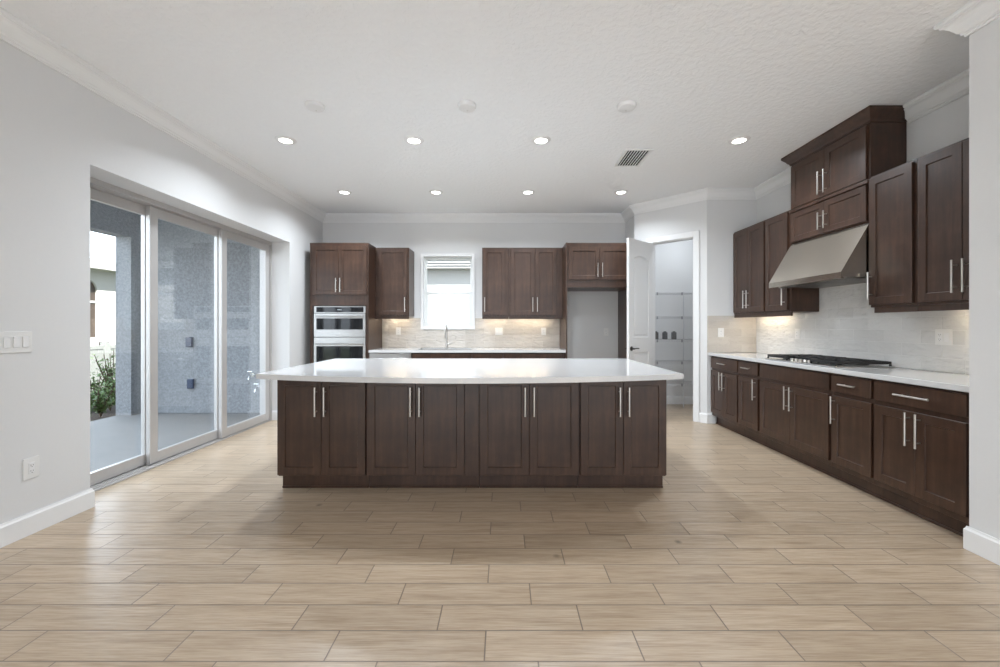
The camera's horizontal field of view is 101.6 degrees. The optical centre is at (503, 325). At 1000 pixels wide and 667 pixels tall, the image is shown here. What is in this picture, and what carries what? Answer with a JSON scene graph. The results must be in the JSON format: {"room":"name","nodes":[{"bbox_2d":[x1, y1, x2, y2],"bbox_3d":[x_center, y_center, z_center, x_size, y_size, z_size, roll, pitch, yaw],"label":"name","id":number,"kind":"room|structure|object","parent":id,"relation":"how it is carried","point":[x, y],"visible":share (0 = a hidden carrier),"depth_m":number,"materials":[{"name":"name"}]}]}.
{"room":"kitchen","nodes":[
{"label":"kitchen","id":0,"kind":"room"},
{"bbox_2d":[0,39,322,523],"bbox_3d":[-3.070,-0.250,1.375,0.380,3.030,10.750,0,0,0],"label":"wall","id":1,"kind":"structure","parent":0,"point":[57,134],"depth_m":2.67,"materials":[{"name":"paint"}]},
{"bbox_2d":[0,331,31,353],"bbox_3d":[-2.875,0.095,2.403,0.009,0.125,0.153,0,0,0],"label":"light switch","id":2,"kind":"object","parent":1,"relation":"attached to","point":[19,341],"visible":1,"depth_m":2.40,"materials":[{"name":"white plastic"}]},
{"bbox_2d":[23,455,38,480],"bbox_3d":[-2.875,0.863,2.483,0.009,0.128,0.085,0,0,0],"label":"power outlet","id":3,"kind":"object","parent":1,"relation":"attached to","point":[30,465],"visible":1,"depth_m":2.48,"materials":[{"name":"white plastic"}]},
{"bbox_2d":[29,462,34,473],"bbox_3d":[-2.873,0.863,2.483,0.002,0.066,0.033,0,0,0],"label":"socket","id":4,"kind":"object","parent":3,"relation":"attached to","point":[31,464],"depth_m":2.48,"materials":[{"name":"paint"}]},
{"bbox_2d":[0,488,94,547],"bbox_3d":[-2.872,1.198,-0.572,0.015,0.131,6.856,0,0,0],"label":"baseboard","id":5,"kind":"structure","parent":1,"relation":"attached to","point":[11,531],"depth_m":2.55,"materials":[{"name":"paint"}]},
{"bbox_2d":[90,188,145,485],"bbox_3d":[-3.235,0.083,3.310,0.040,2.322,0.860,0,0,0],"label":"door","id":6,"kind":"structure","parent":1,"relation":"in","point":[110,471],"depth_m":3.63,"materials":[{"name":"white metal"}]},
{"bbox_2d":[0,7,325,222],"bbox_3d":[-2.830,-1.702,1.240,0.097,0.124,10.479,0,0,0],"label":"crown molding","id":7,"kind":"structure","parent":1,"relation":"attached to","point":[14,31],"depth_m":3.04,"materials":[{"name":"paint"}]},
{"bbox_2d":[90,177,271,491],"bbox_3d":[-3.187,0.070,4.160,0.143,2.389,2.638,0,0,0],"label":"door frame","id":8,"kind":"structure","parent":1,"relation":"attached to","point":[96,184],"depth_m":4.14,"materials":[{"name":"metal"}]},
{"bbox_2d":[146,206,217,464],"bbox_3d":[-3.190,0.083,4.128,0.040,2.322,0.945,0,0,0],"label":"door","id":9,"kind":"structure","parent":1,"relation":"in","point":[153,455],"depth_m":3.70,"materials":[{"name":"white metal"}]},
{"bbox_2d":[218,229,268,437],"bbox_3d":[-3.145,0.083,4.980,0.040,2.322,0.920,0,0,0],"label":"door","id":10,"kind":"structure","parent":1,"relation":"in","point":[223,235],"depth_m":4.60,"materials":[{"name":"white metal"}]},
{"bbox_2d":[272,410,276,419],"bbox_3d":[-2.987,1.198,5.471,0.246,0.131,0.015,0,0,0],"label":"baseboard","id":11,"kind":"object","parent":1,"relation":"attached to","point":[274,412],"visible":0.35,"depth_m":5.46,"materials":[{"name":"paint"}]},
{"bbox_2d":[158,219,259,412],"bbox_3d":[-4.341,-0.165,6.080,2.158,3.140,0.200,0,0,0],"label":"wall","id":12,"kind":"structure","parent":0,"point":[185,255],"depth_m":5.98,"materials":[{"name":"grey paint"}]},
{"bbox_2d":[185,337,193,347],"bbox_3d":[-4.600,0.235,5.962,0.110,0.160,0.034,0,0,0],"label":"outlet","id":13,"kind":"object","parent":12,"relation":"attached to","point":[189,341],"visible":1,"depth_m":5.95,"materials":[{"name":"grey paint"}]},
{"bbox_2d":[187,378,194,388],"bbox_3d":[-4.580,0.845,5.962,0.110,0.160,0.034,0,0,0],"label":"outlet","id":14,"kind":"object","parent":12,"relation":"attached to","point":[190,381],"visible":1,"depth_m":5.95,"materials":[{"name":"grey paint"}]},
{"bbox_2d":[323,223,625,357],"bbox_3d":[-0.440,-0.250,6.580,4.880,3.030,0.200,0,0,0],"label":"wall","id":15,"kind":"structure","parent":0,"point":[589,313],"depth_m":6.48,"materials":[{"name":"paint"}]},
{"bbox_2d":[375,248,413,318],"bbox_3d":[-1.678,-0.640,6.269,0.508,1.070,0.419,0,0,0],"label":"upper cabinet","id":16,"kind":"object","parent":15,"relation":"attached to","point":[394,267],"visible":1,"depth_m":6.11,"materials":[{"name":"brown wood"}]},
{"bbox_2d":[421,254,474,328],"bbox_3d":[-0.891,-0.545,6.532,0.859,1.200,0.156,0,0,0],"label":"window","id":17,"kind":"structure","parent":15,"relation":"in","point":[471,325],"depth_m":6.53,"materials":[{"name":"paint"}]},
{"bbox_2d":[382,318,559,347],"bbox_3d":[-0.525,0.110,6.474,2.811,0.466,0.010,0,0,0],"label":"tile backsplash","id":18,"kind":"structure","parent":15,"relation":"attached to","point":[517,333],"depth_m":6.47,"materials":[{"name":"tile"}]},
{"bbox_2d":[396,327,400,334],"bbox_3d":[-1.675,0.080,6.464,0.076,0.118,0.009,0,0,0],"label":"power outlet","id":19,"kind":"object","parent":18,"relation":"attached to","point":[398,329],"visible":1,"depth_m":6.46,"materials":[{"name":"white plastic"}]},
{"bbox_2d":[495,328,502,334],"bbox_3d":[-0.080,0.085,6.464,0.118,0.118,0.009,0,0,0],"label":"light switch","id":20,"kind":"object","parent":18,"relation":"attached to","point":[498,331],"visible":1,"depth_m":6.46,"materials":[{"name":"white plastic"}]},
{"bbox_2d":[541,328,545,334],"bbox_3d":[0.627,0.085,6.464,0.076,0.118,0.009,0,0,0],"label":"power outlet","id":21,"kind":"object","parent":18,"relation":"attached to","point":[543,330],"visible":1,"depth_m":6.46,"materials":[{"name":"white plastic"}]},
{"bbox_2d":[323,213,624,222],"bbox_3d":[-0.475,-1.702,6.431,4.808,0.124,0.097,0,0,0],"label":"crown molding","id":22,"kind":"structure","parent":15,"relation":"attached to","point":[330,217],"depth_m":6.43,"materials":[{"name":"paint"}]},
{"bbox_2d":[482,248,508,318],"bbox_3d":[-0.129,-0.640,6.269,0.398,1.070,0.419,0,0,0],"label":"upper cabinet","id":23,"kind":"object","parent":15,"relation":"attached to","point":[495,261],"visible":1,"depth_m":6.11,"materials":[{"name":"brown wood"}]},
{"bbox_2d":[509,248,562,318],"bbox_3d":[0.475,-0.640,6.269,0.807,1.070,0.419,0,0,0],"label":"upper cabinet","id":24,"kind":"object","parent":15,"relation":"attached to","point":[535,274],"visible":0.96,"depth_m":6.11,"materials":[{"name":"brown wood"}]},
{"bbox_2d":[0,0,970,212],"bbox_3d":[1.125,-1.865,1.375,8.950,0.200,10.750,0,0,0],"label":"ceiling","id":25,"kind":"structure","parent":0,"point":[700,75],"depth_m":2.90,"materials":[{"name":"paint"}]},
{"bbox_2d":[274,135,296,144],"bbox_3d":[-2.070,-1.758,3.870,0.188,0.012,0.188,0,0,0],"label":"recessed light","id":26,"kind":"object","parent":25,"relation":"in","point":[282,139],"visible":1,"depth_m":3.85,"materials":[{"name":"paint"}]},
{"bbox_2d":[305,100,324,112],"bbox_3d":[-1.510,-1.746,3.260,0.148,0.036,0.148,0,0,0],"label":"cover plate","id":27,"kind":"object","parent":25,"relation":"attached to","point":[312,105],"visible":1,"depth_m":3.23,"materials":[{"name":"paint"}]},
{"bbox_2d":[337,190,351,194],"bbox_3d":[-2.100,-1.758,5.370,0.188,0.012,0.188,0,0,0],"label":"recessed light","id":28,"kind":"object","parent":25,"relation":"in","point":[345,192],"visible":1,"depth_m":5.36,"materials":[{"name":"paint"}]},
{"bbox_2d":[404,135,423,144],"bbox_3d":[-0.855,-1.758,3.870,0.188,0.012,0.188,0,0,0],"label":"recessed light","id":29,"kind":"object","parent":25,"relation":"in","point":[411,139],"visible":1,"depth_m":3.86,"materials":[{"name":"paint"}]},
{"bbox_2d":[429,190,442,194],"bbox_3d":[-0.895,-1.758,5.370,0.188,0.012,0.188,0,0,0],"label":"recessed light","id":30,"kind":"object","parent":25,"relation":"in","point":[436,192],"visible":1,"depth_m":5.36,"materials":[{"name":"paint"}]},
{"bbox_2d":[458,100,475,112],"bbox_3d":[-0.295,-1.746,3.260,0.148,0.036,0.148,0,0,0],"label":"cover plate","id":31,"kind":"object","parent":25,"relation":"attached to","point":[467,106],"visible":1,"depth_m":3.23,"materials":[{"name":"paint"}]},
{"bbox_2d":[521,190,534,194],"bbox_3d":[0.316,-1.758,5.370,0.188,0.012,0.188,0,0,0],"label":"recessed light","id":32,"kind":"object","parent":25,"relation":"in","point":[526,192],"visible":1,"depth_m":5.36,"materials":[{"name":"paint"}]},
{"bbox_2d":[531,135,550,144],"bbox_3d":[0.352,-1.758,3.870,0.188,0.012,0.188,0,0,0],"label":"recessed light","id":33,"kind":"object","parent":25,"relation":"in","point":[539,140],"visible":1,"depth_m":3.86,"materials":[{"name":"paint"}]},
{"bbox_2d":[614,190,627,194],"bbox_3d":[1.540,-1.758,5.370,0.188,0.012,0.188,0,0,0],"label":"recessed light","id":34,"kind":"object","parent":25,"relation":"in","point":[618,192],"visible":1,"depth_m":5.36,"materials":[{"name":"paint"}]},
{"bbox_2d":[617,100,635,112],"bbox_3d":[0.980,-1.746,3.260,0.148,0.036,0.148,0,0,0],"label":"cover plate","id":35,"kind":"object","parent":25,"relation":"attached to","point":[625,106],"visible":1,"depth_m":3.23,"materials":[{"name":"paint"}]},
{"bbox_2d":[614,149,653,166],"bbox_3d":[1.353,-1.758,4.280,0.275,0.011,0.440,0,0,0],"label":"ceiling vent","id":36,"kind":"object","parent":25,"relation":"in","point":[630,157],"visible":1,"depth_m":4.26,"materials":[{"name":"metal"}]},
{"bbox_2d":[728,135,750,144],"bbox_3d":[2.230,-1.758,3.870,0.188,0.012,0.188,0,0,0],"label":"recessed light","id":37,"kind":"object","parent":25,"relation":"in","point":[737,140],"visible":1,"depth_m":3.85,"materials":[{"name":"paint"}]},
{"bbox_2d":[0,404,999,666],"bbox_3d":[0.050,1.335,1.375,11.100,0.140,10.750,0,0,0],"label":"floor","id":38,"kind":"structure","parent":0,"point":[747,553],"depth_m":2.09,"materials":[{"name":"tile"}]},
{"bbox_2d":[116,237,140,414],"bbox_3d":[-5.410,0.070,5.889,0.220,2.670,0.179,0,0,0],"label":"pillar","id":39,"kind":"structure","parent":38,"relation":"on","point":[128,249],"depth_m":5.80,"materials":[{"name":"grey paint"}]},
{"bbox_2d":[90,200,140,238],"bbox_3d":[-5.410,-1.500,4.739,0.220,0.470,2.479,0,0,0],"label":"beam","id":40,"kind":"structure","parent":39,"relation":"on","point":[105,219],"depth_m":5.55,"materials":[{"name":"grey paint"}]},
{"bbox_2d":[277,380,369,487],"bbox_3d":[-1.393,0.823,3.670,0.677,0.883,1.202,0,0,0],"label":"base cabinet","id":41,"kind":"object","parent":38,"relation":"on","point":[322,426],"visible":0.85,"depth_m":3.12,"materials":[{"name":"brown wood"}]},
{"bbox_2d":[310,243,381,362],"bbox_3d":[-2.351,0.038,6.119,0.836,2.451,0.719,0,0,0],"label":"tall cabinet","id":42,"kind":"object","parent":38,"relation":"on","point":[341,274],"visible":0.48,"depth_m":5.81,"materials":[{"name":"brown wood"}]},
{"bbox_2d":[314,306,365,362],"bbox_3d":[-2.333,0.266,6.058,0.732,1.101,0.626,0,0,0],"label":"oven","id":43,"kind":"object","parent":42,"relation":"in","point":[339,331],"visible":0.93,"depth_m":5.79,"materials":[{"name":"silver metal"}]},
{"bbox_2d":[369,353,411,357],"bbox_3d":[-1.627,0.824,6.100,0.600,0.879,0.640,0,0,0],"label":"dishwasher","id":44,"kind":"object","parent":38,"relation":"on","point":[371,355],"visible":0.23,"depth_m":5.83,"materials":[{"name":"silver metal"}]},
{"bbox_2d":[367,383,479,487],"bbox_3d":[-0.622,0.823,3.670,0.860,0.883,1.202,0,0,0],"label":"base cabinet","id":45,"kind":"object","parent":38,"relation":"on","point":[420,435],"visible":0.89,"depth_m":3.12,"materials":[{"name":"brown wood"}]},
{"bbox_2d":[412,353,471,357],"bbox_3d":[-0.890,0.823,6.138,0.861,0.883,0.680,0,0,0],"label":"base cabinet","id":46,"kind":"object","parent":38,"relation":"on","point":[414,355],"visible":0.03,"depth_m":5.84,"materials":[{"name":"brown wood"}]},
{"bbox_2d":[472,353,502,357],"bbox_3d":[-0.236,0.823,6.138,0.443,0.883,0.680,0,0,0],"label":"base cabinet","id":47,"kind":"object","parent":38,"relation":"on","point":[474,355],"visible":0.06,"depth_m":5.84,"materials":[{"name":"brown wood"}]},
{"bbox_2d":[479,382,578,487],"bbox_3d":[0.193,0.823,3.670,0.766,0.883,1.202,0,0,0],"label":"base cabinet","id":48,"kind":"object","parent":38,"relation":"on","point":[529,432],"visible":0.92,"depth_m":3.12,"materials":[{"name":"brown wood"}]},
{"bbox_2d":[503,353,564,357],"bbox_3d":[0.433,0.823,6.138,0.892,0.883,0.680,0,0,0],"label":"base cabinet","id":49,"kind":"object","parent":38,"relation":"on","point":[505,355],"visible":0.07,"depth_m":5.84,"materials":[{"name":"brown wood"}]},
{"bbox_2d":[368,348,565,352],"bbox_3d":[-0.525,0.361,6.146,2.811,0.037,0.663,0,0,0],"label":"countertop","id":50,"kind":"structure","parent":49,"relation":"on","point":[378,350],"depth_m":5.82,"materials":[{"name":"white stone"}]},
{"bbox_2d":[419,349,469,349],"bbox_3d":[-0.885,0.467,6.130,0.766,0.234,0.396,0,0,0],"label":"sink","id":51,"kind":"object","parent":50,"relation":"in","point":[419,349],"visible":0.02,"depth_m":6.33,"materials":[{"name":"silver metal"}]},
{"bbox_2d":[444,325,452,347],"bbox_3d":[-0.858,0.160,6.306,0.130,0.366,0.214,0,0,0],"label":"faucet","id":52,"kind":"object","parent":50,"relation":"on","point":[446,329],"visible":1,"depth_m":6.37,"materials":[{"name":"silver metal"}]},
{"bbox_2d":[560,243,626,358],"bbox_3d":[1.367,0.038,6.119,0.971,2.451,0.719,0,0,0],"label":"tall cabinet","id":53,"kind":"object","parent":38,"relation":"on","point":[586,266],"visible":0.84,"depth_m":5.81,"materials":[{"name":"brown wood"}]},
{"bbox_2d":[578,380,665,487],"bbox_3d":[0.909,0.823,3.670,0.663,0.883,1.202,0,0,0],"label":"base cabinet","id":54,"kind":"object","parent":38,"relation":"on","point":[622,424],"visible":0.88,"depth_m":3.12,"materials":[{"name":"brown wood"}]},
{"bbox_2d":[256,358,683,383],"bbox_3d":[-0.245,0.361,3.500,3.066,0.037,1.620,0,0,0],"label":"countertop","id":55,"kind":"structure","parent":54,"relation":"on","point":[360,370],"depth_m":3.15,"materials":[{"name":"white stone"}]},
{"bbox_2d":[683,292,683,407],"bbox_3d":[2.755,0.369,6.262,0.011,1.789,0.012,0,0,0],"label":"pole","id":56,"kind":"object","parent":38,"relation":"on","point":[683,292],"visible":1,"depth_m":6.26,"materials":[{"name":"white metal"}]},
{"bbox_2d":[711,356,744,435],"bbox_3d":[2.956,0.823,4.982,0.644,0.883,0.610,0,0,0],"label":"base cabinet","id":57,"kind":"object","parent":38,"relation":"on","point":[724,372],"visible":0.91,"depth_m":4.95,"materials":[{"name":"brown wood"}]},
{"bbox_2d":[738,360,766,445],"bbox_3d":[2.956,0.823,4.482,0.644,0.883,0.386,0,0,0],"label":"base cabinet","id":58,"kind":"object","parent":38,"relation":"on","point":[749,378],"visible":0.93,"depth_m":4.46,"materials":[{"name":"brown wood"}]},
{"bbox_2d":[760,363,839,479],"bbox_3d":[2.956,0.823,3.819,0.644,0.883,0.936,0,0,0],"label":"base cabinet","id":59,"kind":"object","parent":38,"relation":"on","point":[794,402],"visible":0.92,"depth_m":3.73,"materials":[{"name":"brown wood"}]},
{"bbox_2d":[829,373,883,499],"bbox_3d":[2.956,0.823,3.158,0.644,0.883,0.383,0,0,0],"label":"base cabinet","id":60,"kind":"object","parent":38,"relation":"on","point":[852,401],"visible":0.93,"depth_m":3.13,"materials":[{"name":"brown wood"}]},
{"bbox_2d":[874,379,968,536],"bbox_3d":[2.956,0.823,2.639,0.644,0.883,0.650,0,0,0],"label":"base cabinet","id":61,"kind":"object","parent":38,"relation":"on","point":[921,433],"visible":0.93,"depth_m":2.61,"materials":[{"name":"brown wood"}]},
{"bbox_2d":[708,352,968,392],"bbox_3d":[2.958,0.361,3.798,0.619,0.037,2.978,0,0,0],"label":"countertop","id":62,"kind":"structure","parent":61,"relation":"on","point":[942,380],"depth_m":3.01,"materials":[{"name":"white stone"}]},
{"bbox_2d":[765,354,894,367],"bbox_3d":[2.965,0.316,3.800,0.500,0.052,0.900,0,0,0],"label":"gas cooktop","id":63,"kind":"object","parent":62,"relation":"in","point":[812,359],"visible":1,"depth_m":3.57,"materials":[{"name":"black metal"}]},
{"bbox_2d":[626,215,634,242],"bbox_3d":[1.980,-0.250,6.265,0.100,3.030,0.430,0,0,0],"label":"wall","id":64,"kind":"structure","parent":0,"point":[630,224],"depth_m":6.22,"materials":[{"name":"paint"}]},
{"bbox_2d":[621,206,633,222],"bbox_3d":[1.881,-1.702,6.223,0.097,0.124,0.513,0,0,0],"label":"crown molding","id":65,"kind":"structure","parent":64,"relation":"attached to","point":[627,213],"depth_m":6.20,"materials":[{"name":"paint"}]},
{"bbox_2d":[635,200,706,421],"bbox_3d":[2.316,-0.250,5.686,1.000,3.030,0.128,0,0,45],"label":"wall","id":66,"kind":"structure","parent":0,"point":[685,222],"depth_m":5.40,"materials":[{"name":"paint"}]},
{"bbox_2d":[625,238,652,365],"bbox_3d":[1.876,0.044,5.615,0.622,2.425,0.146,0,0,-41],"label":"door","id":67,"kind":"structure","parent":66,"relation":"in","point":[639,348],"depth_m":5.58,"materials":[{"name":"paint"}]},
{"bbox_2d":[629,188,707,214],"bbox_3d":[2.248,-1.702,5.619,1.081,0.124,0.097,0,0,45],"label":"crown molding","id":68,"kind":"structure","parent":66,"relation":"attached to","point":[701,194],"depth_m":5.58,"materials":[{"name":"paint"}]},
{"bbox_2d":[699,412,714,423],"bbox_3d":[2.652,1.198,5.322,0.172,0.131,0.085,0,0,45],"label":"baseboard","id":69,"kind":"structure","parent":66,"relation":"attached to","point":[702,416],"depth_m":5.29,"materials":[{"name":"paint"}]},
{"bbox_2d":[655,240,692,395],"bbox_3d":[2.640,-0.250,6.675,1.280,3.030,0.150,0,0,0],"label":"wall","id":70,"kind":"structure","parent":0,"point":[673,261],"depth_m":6.60,"materials":[{"name":"paint"}]},
{"bbox_2d":[655,360,692,363],"bbox_3d":[2.610,0.569,6.423,1.100,0.044,0.298,0,0,0],"label":"wire shelf","id":71,"kind":"object","parent":70,"relation":"attached to","point":[656,361],"visible":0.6,"depth_m":6.34,"materials":[{"name":"metal"}]},
{"bbox_2d":[655,316,692,318],"bbox_3d":[2.610,-0.126,6.423,1.100,0.044,0.298,0,0,0],"label":"wire shelf","id":72,"kind":"object","parent":70,"relation":"attached to","point":[656,317],"visible":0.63,"depth_m":6.28,"materials":[{"name":"metal"}]},
{"bbox_2d":[655,292,692,294],"bbox_3d":[2.610,-0.496,6.423,1.100,0.044,0.298,0,0,0],"label":"wire shelf","id":73,"kind":"object","parent":70,"relation":"attached to","point":[656,293],"visible":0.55,"depth_m":6.28,"materials":[{"name":"metal"}]},
{"bbox_2d":[655,339,692,341],"bbox_3d":[2.610,0.229,6.423,1.100,0.044,0.298,0,0,0],"label":"wire shelf","id":74,"kind":"object","parent":70,"relation":"attached to","point":[655,339],"visible":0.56,"depth_m":6.32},
{"bbox_2d":[662,331,667,338],"bbox_3d":[2.500,0.145,6.340,0.070,0.125,0.040,0,0,0],"label":"packet","id":75,"kind":"object","parent":74,"relation":"on","point":[664,333],"visible":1,"depth_m":6.32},
{"bbox_2d":[671,331,676,338],"bbox_3d":[2.640,0.145,6.340,0.070,0.125,0.040,0,0,0],"label":"packet","id":76,"kind":"object","parent":74,"relation":"on","point":[673,333],"visible":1,"depth_m":6.32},
{"bbox_2d":[666,396,692,403],"bbox_3d":[2.660,1.198,6.591,1.240,0.131,0.015,0,0,0],"label":"baseboard","id":77,"kind":"structure","parent":70,"relation":"attached to","point":[669,399],"depth_m":6.58,"materials":[{"name":"paint"}]},
{"bbox_2d":[666,381,692,386],"bbox_3d":[2.610,0.909,6.423,1.100,0.044,0.298,0,0,0],"label":"wire shelf","id":78,"kind":"object","parent":70,"relation":"attached to","point":[666,381],"visible":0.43,"depth_m":6.43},
{"bbox_2d":[707,200,756,422],"bbox_3d":[2.958,-0.250,5.355,0.643,3.030,0.110,0,0,0],"label":"wall","id":79,"kind":"structure","parent":0,"point":[724,217],"depth_m":5.30,"materials":[{"name":"paint"}]},
{"bbox_2d":[707,316,755,351],"bbox_3d":[2.953,0.105,5.294,0.631,0.476,0.010,0,0,0],"label":"tile backsplash","id":80,"kind":"structure","parent":79,"relation":"attached to","point":[739,333],"depth_m":5.29,"materials":[{"name":"tile"}]},
{"bbox_2d":[718,328,723,336],"bbox_3d":[2.810,0.085,5.284,0.076,0.118,0.009,0,0,0],"label":"power outlet","id":81,"kind":"object","parent":80,"relation":"attached to","point":[720,330],"visible":1,"depth_m":5.28,"materials":[{"name":"white plastic"}]},
{"bbox_2d":[707,188,755,199],"bbox_3d":[2.938,-1.702,5.250,0.683,0.124,0.097,0,0,0],"label":"crown molding","id":82,"kind":"structure","parent":79,"relation":"attached to","point":[712,193],"depth_m":5.25,"materials":[{"name":"paint"}]},
{"bbox_2d":[757,94,968,374],"bbox_3d":[3.380,-0.250,4.450,0.200,3.030,4.600,0,0,0],"label":"wall","id":83,"kind":"structure","parent":0,"point":[947,125],"depth_m":3.15,"materials":[{"name":"paint"}]},
{"bbox_2d":[733,220,765,317],"bbox_3d":[3.099,-0.657,4.966,0.359,1.105,0.641,0,0,0],"label":"upper cabinet","id":84,"kind":"object","parent":83,"relation":"attached to","point":[749,242],"visible":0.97,"depth_m":4.92,"materials":[{"name":"brown wood"}]},
{"bbox_2d":[754,167,790,199],"bbox_3d":[3.231,-1.702,4.800,0.097,0.124,0.999,0,0,0],"label":"crown molding","id":85,"kind":"structure","parent":83,"relation":"attached to","point":[783,178],"depth_m":4.88,"materials":[{"name":"paint"}]},
{"bbox_2d":[765,209,818,316],"bbox_3d":[3.099,-0.657,4.440,0.359,1.105,0.408,0,0,0],"label":"upper cabinet","id":86,"kind":"object","parent":83,"relation":"attached to","point":[778,301],"visible":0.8,"depth_m":4.38,"materials":[{"name":"brown wood"}]},
{"bbox_2d":[781,105,906,244],"bbox_3d":[3.098,-1.302,3.776,0.361,0.918,1.041,0,0,0],"label":"upper cabinet","id":87,"kind":"object","parent":83,"relation":"attached to","point":[831,173],"visible":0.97,"depth_m":3.57,"materials":[{"name":"brown wood"}]},
{"bbox_2d":[769,223,868,287],"bbox_3d":[3.006,-0.614,3.776,0.521,0.450,0.906,0,0,0],"label":"range hood","id":88,"kind":"object","parent":87,"relation":"attached to","point":[840,258],"visible":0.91,"depth_m":3.61,"materials":[{"name":"silver metal"}]},
{"bbox_2d":[756,283,968,374],"bbox_3d":[3.274,-0.046,3.798,0.010,0.778,2.978,0,0,0],"label":"tile backsplash","id":89,"kind":"structure","parent":83,"relation":"attached to","point":[845,324],"depth_m":3.70,"materials":[{"name":"tile"}]},
{"bbox_2d":[795,329,799,338],"bbox_3d":[3.264,0.089,4.540,0.009,0.118,0.076,0,0,0],"label":"power outlet","id":90,"kind":"object","parent":89,"relation":"attached to","point":[797,331],"visible":1,"depth_m":4.53,"materials":[{"name":"white plastic"}]},
{"bbox_2d":[935,329,952,344],"bbox_3d":[3.264,0.082,3.030,0.009,0.118,0.118,0,0,0],"label":"power outlet","id":91,"kind":"object","parent":89,"relation":"attached to","point":[942,336],"visible":1,"depth_m":3.03,"materials":[{"name":"white plastic"}]},
{"bbox_2d":[937,333,941,340],"bbox_3d":[3.261,0.082,3.053,0.002,0.066,0.033,0,0,0],"label":"socket","id":92,"kind":"object","parent":91,"relation":"attached to","point":[939,335],"depth_m":3.05,"materials":[{"name":"paint"}]},
{"bbox_2d":[866,158,917,312],"bbox_3d":[3.099,-0.657,3.131,0.359,1.105,0.373,0,0,0],"label":"upper cabinet","id":93,"kind":"object","parent":83,"relation":"attached to","point":[891,278],"visible":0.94,"depth_m":3.10,"materials":[{"name":"brown wood"}]},
{"bbox_2d":[903,68,968,122],"bbox_3d":[3.231,-1.702,2.804,0.097,0.124,0.992,0,0,0],"label":"crown molding","id":94,"kind":"structure","parent":83,"relation":"attached to","point":[956,87],"depth_m":3.03,"materials":[{"name":"paint"}]},
{"bbox_2d":[917,138,968,310],"bbox_3d":[3.099,-0.657,2.627,0.359,1.105,0.630,0,0,0],"label":"upper cabinet","id":95,"kind":"object","parent":83,"relation":"attached to","point":[942,174],"visible":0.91,"depth_m":2.76,"materials":[{"name":"brown wood"}]},
{"bbox_2d":[969,17,999,539],"bbox_3d":[4.115,-0.250,2.228,2.970,3.030,0.157,0,0,0],"label":"wall partition","id":96,"kind":"structure","parent":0,"point":[984,44],"depth_m":2.23,"materials":[{"name":"paint"}]},
{"bbox_2d":[934,0,999,36],"bbox_3d":[2.580,-1.702,2.228,0.097,0.124,0.353,0,0,0],"label":"crown molding","id":97,"kind":"structure","parent":96,"relation":"attached to","point":[974,15],"depth_m":2.25,"materials":[{"name":"paint"}]},
{"bbox_2d":[963,526,999,565],"bbox_3d":[2.622,1.198,2.228,0.015,0.131,0.189,0,0,0],"label":"baseboard","id":98,"kind":"structure","parent":96,"relation":"attached to","point":[986,546],"depth_m":2.23,"materials":[{"name":"paint"}]},
{"label":"outside","id":99,"kind":"structure","parent":0,"visible":0},
{"bbox_2d":[90,405,115,420],"bbox_3d":[-6.451,1.565,6.250,1.898,0.400,11.500,0,0,0],"label":"ground","id":100,"kind":"structure","parent":99,"point":[112,412],"depth_m":6.29,"materials":[{"name":"concrete"}]},
{"bbox_2d":[90,396,96,416],"bbox_3d":[-5.963,1.186,5.794,0.306,0.361,0.304,0,0,0],"label":"shrub","id":101,"kind":"object","parent":100,"relation":"on","point":[92,403],"visible":0.08,"depth_m":5.86,"materials":[{"name":"green plant"}]},
{"bbox_2d":[90,373,104,406],"bbox_3d":[-6.799,1.074,6.723,0.386,0.586,0.383,0,0,0],"label":"shrub","id":102,"kind":"object","parent":100,"relation":"on","point":[93,383],"visible":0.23,"depth_m":6.71,"materials":[{"name":"green plant"}]},
{"bbox_2d":[90,389,115,416],"bbox_3d":[-6.047,1.150,6.120,0.315,0.434,0.324,0,0,-36],"label":"shrub","id":103,"kind":"object","parent":100,"relation":"on","point":[100,408],"visible":0.88,"depth_m":6.10,"materials":[{"name":"green plant"}]},
{"bbox_2d":[90,349,115,388],"bbox_3d":[-7.303,0.851,7.619,0.734,1.032,0.606,0,0,0],"label":"shrub","id":104,"kind":"object","parent":100,"relation":"on","point":[107,368],"visible":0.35,"depth_m":7.50,"materials":[{"name":"green plant"}]},
{"bbox_2d":[91,379,115,410],"bbox_3d":[-6.341,1.107,6.536,0.402,0.521,0.340,0,0,-36],"label":"shrub","id":105,"kind":"object","parent":100,"relation":"on","point":[113,389],"visible":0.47,"depth_m":6.52,"materials":[{"name":"green plant"}]},
{"bbox_2d":[92,365,115,388],"bbox_3d":[-6.963,1.007,7.277,0.469,0.721,0.505,0,0,32],"label":"shrub","id":106,"kind":"object","parent":100,"relation":"on","point":[112,370],"visible":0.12,"depth_m":7.27,"materials":[{"name":"green plant"}]},
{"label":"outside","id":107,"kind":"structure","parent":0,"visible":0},
{"bbox_3d":[-23.701,1.790,10.000,32.598,0.350,60.000,0,0,0],"label":"lawn","id":108,"kind":"structure","parent":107,"visible":0},
{"bbox_2d":[90,258,115,345],"bbox_3d":[-15.785,-0.685,8.750,6.430,4.599,26.500,0,0,0],"label":"house","id":109,"kind":"structure","parent":108,"relation":"on","point":[102,272],"depth_m":13.17,"materials":[{"name":"white paint"}]},
{"bbox_2d":[90,342,115,389],"bbox_3d":[-8.600,0.985,6.491,0.120,1.259,6.982,0,0,0],"label":"fence","id":110,"kind":"object","parent":108,"relation":"on","point":[105,348],"visible":0.13,"depth_m":8.69,"materials":[{"name":"plastic"}]},
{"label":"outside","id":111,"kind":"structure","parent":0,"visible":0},
{"bbox_3d":[3.300,1.765,23.380,21.400,0.400,33.240,0,0,0],"label":"terrain","id":112,"kind":"structure","parent":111,"visible":0},
{"bbox_2d":[427,260,469,322],"bbox_3d":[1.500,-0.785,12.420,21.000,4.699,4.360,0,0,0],"label":"window pane","id":113,"kind":"structure","parent":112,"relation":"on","point":[442,275],"depth_m":10.60,"materials":[{"name":"glass"}]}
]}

